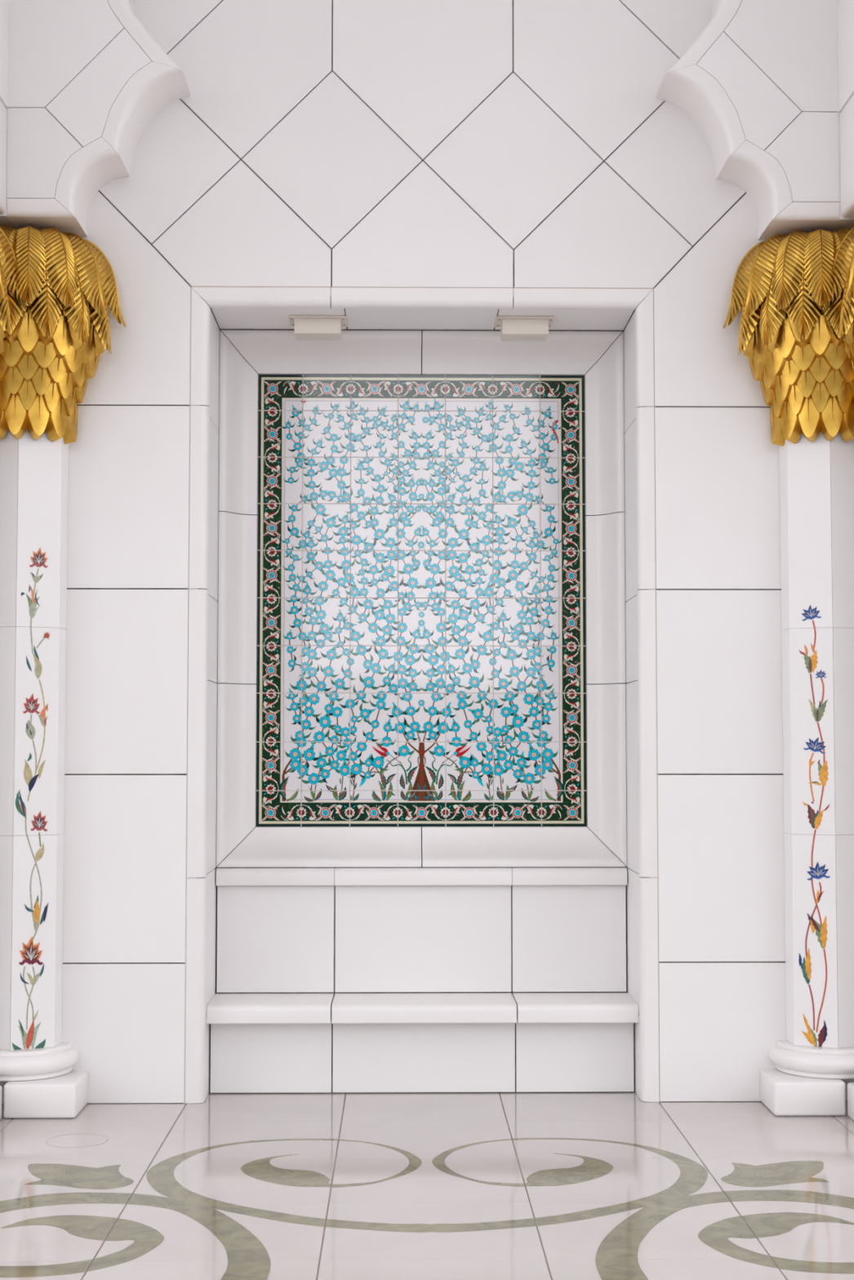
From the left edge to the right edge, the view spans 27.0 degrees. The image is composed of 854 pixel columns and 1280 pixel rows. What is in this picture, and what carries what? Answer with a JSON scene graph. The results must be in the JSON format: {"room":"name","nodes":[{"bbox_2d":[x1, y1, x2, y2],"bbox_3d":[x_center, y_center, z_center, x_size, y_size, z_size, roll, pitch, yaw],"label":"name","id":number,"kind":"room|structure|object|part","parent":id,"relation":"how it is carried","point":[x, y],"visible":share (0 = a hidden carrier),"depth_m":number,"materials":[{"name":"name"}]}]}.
{"room":"mosque","nodes":[
{"label":"mosque","id":0,"kind":"room"},
{"bbox_2d":[0,0,853,1103],"bbox_3d":[-0.018,-1.675,8.087,7.400,7.650,1.050,0,-3,-1],"label":"wall","id":1,"kind":"structure","parent":0,"point":[313,143],"depth_m":7.54,"materials":[{"name":"white stone"}]},
{"bbox_2d":[0,0,16,228],"bbox_3d":[-2.159,-3.642,7.228,0.900,3.823,0.828,0,-3,-1],"label":"trim","id":2,"kind":"structure","parent":1,"relation":"attached to","point":[4,4],"depth_m":7.20,"materials":[{"name":"white stone"}]},
{"bbox_3d":[-1.808,1.626,7.350,1.614,0.569,0.016,0,-3,-1],"label":"marble panel","id":3,"kind":"part","parent":1,"relation":"part of","materials":[{"name":"white stone"}]},
{"bbox_3d":[-1.808,0.950,7.389,1.614,0.775,0.016,0,-3,-1],"label":"marble panel","id":4,"kind":"part","parent":1,"relation":"part of","materials":[{"name":"white stone"}]},
{"bbox_3d":[-1.808,0.173,7.435,1.614,0.772,0.016,0,-3,-1],"label":"marble panel","id":5,"kind":"part","parent":1,"relation":"part of","materials":[{"name":"white stone"}]},
{"bbox_3d":[-1.808,-0.603,7.480,1.614,0.772,0.016,0,-3,-1],"label":"marble panel","id":6,"kind":"part","parent":1,"relation":"part of","materials":[{"name":"white stone"}]},
{"bbox_3d":[-1.808,-1.523,7.534,1.614,1.062,0.016,0,-3,-1],"label":"marble panel","id":7,"kind":"part","parent":1,"relation":"part of","materials":[{"name":"white stone"}]},
{"bbox_3d":[-1.165,-2.056,7.575,0.739,0.749,0.016,0,-3,-1],"label":"marble panel","id":8,"kind":"part","parent":1,"relation":"part of","materials":[{"name":"white stone"}]},
{"bbox_3d":[-1.162,-3.979,7.688,1.508,3.090,0.016,0,-3,-1],"label":"marble panel","id":9,"kind":"part","parent":1,"relation":"part of","materials":[{"name":"white stone"}]},
{"bbox_3d":[-0.787,-1.770,7.564,0.758,0.545,0.016,0,-3,-1],"label":"marble panel","id":10,"kind":"part","parent":1,"relation":"part of","materials":[{"name":"white stone"}]},
{"bbox_3d":[-0.791,-2.625,7.614,0.768,1.152,0.016,0,-3,-1],"label":"marble panel","id":11,"kind":"part","parent":1,"relation":"part of","materials":[{"name":"white stone"}]},
{"bbox_3d":[-0.405,-2.046,7.585,0.767,0.766,0.016,0,-3,-1],"label":"marble panel","id":12,"kind":"part","parent":1,"relation":"part of","materials":[{"name":"white stone"}]},
{"bbox_2d":[216,329,626,866],"bbox_3d":[-0.024,-0.189,7.980,1.808,2.391,0.151,0,-3,-1],"label":"trim","id":13,"kind":"structure","parent":1,"relation":"attached to","point":[244,354],"depth_m":7.98,"materials":[{"name":"white stone"}]},
{"bbox_2d":[183,286,660,1103],"bbox_3d":[-0.018,0.208,7.474,1.970,3.419,0.045,0,-3,-1],"label":"trim","id":14,"kind":"structure","parent":1,"relation":"attached to","point":[202,298],"depth_m":7.48,"materials":[{"name":"white stone"}]},
{"bbox_3d":[-0.018,-1.770,7.575,0.769,0.545,0.016,0,-3,-1],"label":"marble panel","id":15,"kind":"part","parent":1,"relation":"part of","materials":[{"name":"white stone"}]},
{"bbox_3d":[-0.018,-2.818,7.636,0.769,1.541,0.016,0,-3,-1],"label":"marble panel","id":16,"kind":"part","parent":1,"relation":"part of","materials":[{"name":"white stone"}]},
{"bbox_2d":[6,0,839,239],"bbox_3d":[-0.012,-3.624,7.527,3.407,3.823,0.302,0,-3,-1],"label":"arch","id":17,"kind":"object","parent":1,"relation":"attached to","point":[89,74],"depth_m":7.30,"materials":[{"name":"white stone"}]},
{"bbox_3d":[-1.559,-1.987,7.266,0.308,0.375,0.020,0,-3,-1],"label":"spandrel panel","id":18,"kind":"part","parent":17,"relation":"part of","materials":[{"name":"white stone"}]},
{"bbox_3d":[-0.864,-3.858,7.386,1.698,3.370,0.020,0,-3,-1],"label":"spandrel panel","id":19,"kind":"part","parent":17,"relation":"part of","materials":[{"name":"white stone"}]},
{"bbox_3d":[-1.343,-2.260,7.286,0.432,0.496,0.020,0,-3,-1],"label":"spandrel panel","id":20,"kind":"part","parent":17,"relation":"part of","materials":[{"name":"white stone"}]},
{"bbox_3d":[1.324,-2.258,7.325,0.432,0.496,0.020,0,-3,-1],"label":"spandrel panel","id":21,"kind":"part","parent":17,"relation":"part of","materials":[{"name":"white stone"}]},
{"bbox_3d":[0.845,-3.856,7.412,1.698,3.370,0.020,0,-3,-1],"label":"spandrel panel","id":22,"kind":"part","parent":17,"relation":"part of","materials":[{"name":"white stone"}]},
{"bbox_3d":[1.540,-1.984,7.312,0.308,0.375,0.020,0,-3,-1],"label":"spandrel panel","id":23,"kind":"part","parent":17,"relation":"part of","materials":[{"name":"white stone"}]},
{"bbox_2d":[204,300,646,1099],"bbox_3d":[-0.023,0.259,7.889,1.872,3.365,0.820,0,-3,-1],"label":"wall niche","id":24,"kind":"object","parent":1,"relation":"in","point":[221,318],"visible":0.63,"depth_m":7.71,"materials":[{"name":"white stone"}]},
{"bbox_3d":[-0.933,1.757,7.672,0.012,0.346,0.557,0,-3,-1],"label":"reveal panel","id":25,"kind":"part","parent":24,"relation":"part of","materials":[{"name":"white stone"}]},
{"bbox_3d":[-0.933,0.591,7.741,0.012,0.812,0.557,0,-3,-1],"label":"reveal panel","id":26,"kind":"part","parent":24,"relation":"part of","materials":[{"name":"white stone"}]},
{"bbox_3d":[-0.933,1.291,7.700,0.012,0.583,0.557,0,-3,-1],"label":"reveal panel","id":27,"kind":"part","parent":24,"relation":"part of","materials":[{"name":"white stone"}]},
{"bbox_3d":[-0.933,0.004,7.775,0.012,0.359,0.557,0,-3,-1],"label":"reveal panel","id":28,"kind":"part","parent":24,"relation":"part of","materials":[{"name":"white stone"}]},
{"bbox_3d":[-0.933,-0.554,7.808,0.012,0.753,0.557,0,-3,-1],"label":"reveal panel","id":29,"kind":"part","parent":24,"relation":"part of","materials":[{"name":"white stone"}]},
{"bbox_3d":[-0.933,-1.165,7.844,0.012,0.464,0.557,0,-3,-1],"label":"reveal panel","id":30,"kind":"part","parent":24,"relation":"part of","materials":[{"name":"white stone"}]},
{"bbox_3d":[-0.640,-1.409,7.775,0.567,0.012,0.381,0,-3,-1],"label":"soffit panel","id":31,"kind":"part","parent":24,"relation":"part of","materials":[{"name":"white stone"}]},
{"bbox_2d":[288,315,347,340],"bbox_3d":[-0.476,-1.363,7.783,0.252,0.077,0.168,0,-3,-1],"label":"light fixture","id":32,"kind":"object","parent":24,"relation":"attached to","point":[306,327],"visible":1,"depth_m":7.71,"materials":[{"name":"beige plastic"}]},
{"bbox_3d":[-0.476,-1.397,7.785,0.252,0.009,0.168,0,-3,-1],"label":"mounting plate","id":33,"kind":"part","parent":32,"relation":"part of","materials":[{"name":"white metal"}]},
{"bbox_2d":[255,373,586,826],"bbox_3d":[-0.024,-0.184,8.059,1.487,2.051,0.032,0,-3,-1],"label":"picture","id":34,"kind":"object","parent":24,"relation":"attached to","point":[421,659],"visible":1,"depth_m":8.04,"materials":[{"name":"multicoloured tile"}]},
{"bbox_3d":[-0.025,-1.408,7.784,0.655,0.012,0.381,0,-3,-1],"label":"soffit panel","id":35,"kind":"part","parent":24,"relation":"part of","materials":[{"name":"white stone"}]},
{"bbox_2d":[494,315,554,341],"bbox_3d":[0.426,-1.362,7.796,0.252,0.077,0.168,0,-3,-1],"label":"light fixture","id":36,"kind":"object","parent":24,"relation":"attached to","point":[513,328],"visible":1,"depth_m":7.72,"materials":[{"name":"beige plastic"}]},
{"bbox_3d":[0.426,-1.396,7.798,0.252,0.009,0.168,0,-3,-1],"label":"mounting plate","id":37,"kind":"part","parent":36,"relation":"part of","materials":[{"name":"white metal"}]},
{"bbox_3d":[0.595,-1.407,7.793,0.578,0.012,0.381,0,-3,-1],"label":"soffit panel","id":38,"kind":"part","parent":24,"relation":"part of","materials":[{"name":"white stone"}]},
{"bbox_3d":[0.891,-1.163,7.870,0.012,0.464,0.557,0,-3,-1],"label":"reveal panel","id":39,"kind":"part","parent":24,"relation":"part of","materials":[{"name":"white stone"}]},
{"bbox_3d":[0.891,-0.553,7.835,0.012,0.753,0.557,0,-3,-1],"label":"reveal panel","id":40,"kind":"part","parent":24,"relation":"part of","materials":[{"name":"white stone"}]},
{"bbox_3d":[0.891,0.005,7.802,0.012,0.359,0.557,0,-3,-1],"label":"reveal panel","id":41,"kind":"part","parent":24,"relation":"part of","materials":[{"name":"white stone"}]},
{"bbox_3d":[0.891,0.593,7.768,0.012,0.812,0.557,0,-3,-1],"label":"reveal panel","id":42,"kind":"part","parent":24,"relation":"part of","materials":[{"name":"white stone"}]},
{"bbox_3d":[0.891,1.292,7.727,0.012,0.583,0.557,0,-3,-1],"label":"reveal panel","id":43,"kind":"part","parent":24,"relation":"part of","materials":[{"name":"white stone"}]},
{"bbox_3d":[0.891,1.759,7.699,0.012,0.346,0.557,0,-3,-1],"label":"reveal panel","id":44,"kind":"part","parent":24,"relation":"part of","materials":[{"name":"white stone"}]},
{"bbox_3d":[0.369,-2.046,7.597,0.767,0.766,0.016,0,-3,-1],"label":"marble panel","id":45,"kind":"part","parent":1,"relation":"part of","materials":[{"name":"white stone"}]},
{"bbox_3d":[0.755,-2.623,7.636,0.768,1.152,0.016,0,-3,-1],"label":"marble panel","id":46,"kind":"part","parent":1,"relation":"part of","materials":[{"name":"white stone"}]},
{"bbox_3d":[0.750,-1.769,7.586,0.758,0.545,0.016,0,-3,-1],"label":"marble panel","id":47,"kind":"part","parent":1,"relation":"part of","materials":[{"name":"white stone"}]},
{"bbox_3d":[1.125,-3.977,7.721,1.508,3.090,0.016,0,-3,-1],"label":"marble panel","id":48,"kind":"part","parent":1,"relation":"part of","materials":[{"name":"white stone"}]},
{"bbox_3d":[1.129,-2.054,7.609,0.739,0.749,0.016,0,-3,-1],"label":"marble panel","id":49,"kind":"part","parent":1,"relation":"part of","materials":[{"name":"white stone"}]},
{"bbox_3d":[1.772,-1.520,7.587,1.614,1.062,0.016,0,-3,-1],"label":"marble panel","id":50,"kind":"part","parent":1,"relation":"part of","materials":[{"name":"white stone"}]},
{"bbox_3d":[1.772,-0.600,7.533,1.614,0.772,0.016,0,-3,-1],"label":"marble panel","id":51,"kind":"part","parent":1,"relation":"part of","materials":[{"name":"white stone"}]},
{"bbox_3d":[1.772,0.176,7.487,1.614,0.772,0.016,0,-3,-1],"label":"marble panel","id":52,"kind":"part","parent":1,"relation":"part of","materials":[{"name":"white stone"}]},
{"bbox_3d":[1.772,0.953,7.442,1.614,0.775,0.016,0,-3,-1],"label":"marble panel","id":53,"kind":"part","parent":1,"relation":"part of","materials":[{"name":"white stone"}]},
{"bbox_3d":[1.772,1.629,7.402,1.614,0.569,0.016,0,-3,-1],"label":"marble panel","id":54,"kind":"part","parent":1,"relation":"part of","materials":[{"name":"white stone"}]},
{"bbox_2d":[830,0,853,232],"bbox_3d":[2.143,-3.638,7.292,0.900,3.823,0.828,0,-3,-1],"label":"trim","id":55,"kind":"structure","parent":1,"relation":"attached to","point":[845,8],"depth_m":7.20,"materials":[{"name":"white stone"}]},
{"bbox_2d":[0,1090,853,1279],"bbox_3d":[-0.018,1.650,1.155,28.000,0.201,14.500,0,-3,-1],"label":"floor","id":56,"kind":"structure","parent":0,"point":[593,1185],"depth_m":5.93,"materials":[{"name":"stone"}]},
{"bbox_2d":[0,227,26,1119],"bbox_3d":[-2.023,0.084,7.050,0.833,3.614,0.725,0,-3,-1],"label":"column","id":57,"kind":"structure","parent":56,"relation":"on","point":[7,269],"depth_m":7.11,"materials":[{"name":"white stone"}]},
{"bbox_2d":[0,224,126,1118],"bbox_3d":[-1.647,0.101,7.338,0.726,3.613,0.733,-1,-4,18],"label":"engaged column","id":58,"kind":"structure","parent":56,"relation":"on","point":[66,283],"depth_m":7.25,"materials":[{"name":"white stone"}]},
{"bbox_2d":[206,866,638,1093],"bbox_3d":[-0.021,1.466,7.718,1.809,0.935,0.520,0,-3,-1],"label":"stone bench","id":59,"kind":"object","parent":56,"relation":"on","point":[329,979],"visible":1,"depth_m":7.80,"materials":[{"name":"white stone"}]},
{"bbox_3d":[-0.665,1.578,7.627,0.518,0.077,0.370,0,-3,-1],"label":"seat","id":60,"kind":"part","parent":59,"relation":"part of","materials":[{"name":"white stone"}]},
{"bbox_3d":[-0.662,1.768,7.560,0.513,0.305,0.018,0,-3,-1],"label":"riser panel","id":61,"kind":"part","parent":59,"relation":"part of","materials":[{"name":"white stone"}]},
{"bbox_3d":[-0.666,1.314,7.824,0.513,0.464,0.020,0,-3,-1],"label":"backrest panel","id":62,"kind":"part","parent":59,"relation":"part of","materials":[{"name":"white stone"}]},
{"bbox_3d":[-0.665,1.041,7.831,0.516,0.075,0.085,0,-3,-1],"label":"ledge moulding","id":63,"kind":"part","parent":59,"relation":"part of","materials":[{"name":"white stone"}]},
{"bbox_3d":[-0.017,1.315,7.833,0.775,0.464,0.020,0,-3,-1],"label":"backrest panel","id":64,"kind":"part","parent":59,"relation":"part of","materials":[{"name":"white stone"}]},
{"bbox_3d":[-0.017,1.042,7.841,0.778,0.075,0.085,0,-3,-1],"label":"ledge moulding","id":65,"kind":"part","parent":59,"relation":"part of","materials":[{"name":"white stone"}]},
{"bbox_3d":[-0.013,1.769,7.569,0.775,0.305,0.018,0,-3,-1],"label":"riser panel","id":66,"kind":"part","parent":59,"relation":"part of","materials":[{"name":"white stone"}]},
{"bbox_3d":[-0.014,1.579,7.636,0.775,0.077,0.370,0,-3,-1],"label":"seat","id":67,"kind":"part","parent":59,"relation":"part of","materials":[{"name":"white stone"}]},
{"bbox_3d":[0.626,1.042,7.850,0.504,0.075,0.085,0,-3,-1],"label":"ledge moulding","id":68,"kind":"part","parent":59,"relation":"part of","materials":[{"name":"white stone"}]},
{"bbox_3d":[0.626,1.315,7.843,0.501,0.464,0.020,0,-3,-1],"label":"backrest panel","id":69,"kind":"part","parent":59,"relation":"part of","materials":[{"name":"white stone"}]},
{"bbox_3d":[0.630,1.769,7.579,0.501,0.305,0.018,0,-3,-1],"label":"riser panel","id":70,"kind":"part","parent":59,"relation":"part of","materials":[{"name":"white stone"}]},
{"bbox_3d":[0.631,1.579,7.646,0.506,0.077,0.370,0,-3,-1],"label":"seat","id":71,"kind":"part","parent":59,"relation":"part of","materials":[{"name":"white stone"}]},
{"bbox_2d":[723,227,853,1115],"bbox_3d":[1.671,0.103,7.381,0.729,3.613,0.733,-3,-4,37],"label":"engaged column","id":72,"kind":"structure","parent":56,"relation":"on","point":[783,285],"depth_m":7.30,"materials":[{"name":"white stone"}]},
{"bbox_2d":[822,226,853,1119],"bbox_3d":[2.018,0.088,7.110,0.833,3.613,0.725,0,-3,-1],"label":"column","id":73,"kind":"structure","parent":56,"relation":"on","point":[844,270],"depth_m":7.15,"materials":[{"name":"white stone"}]}
]}

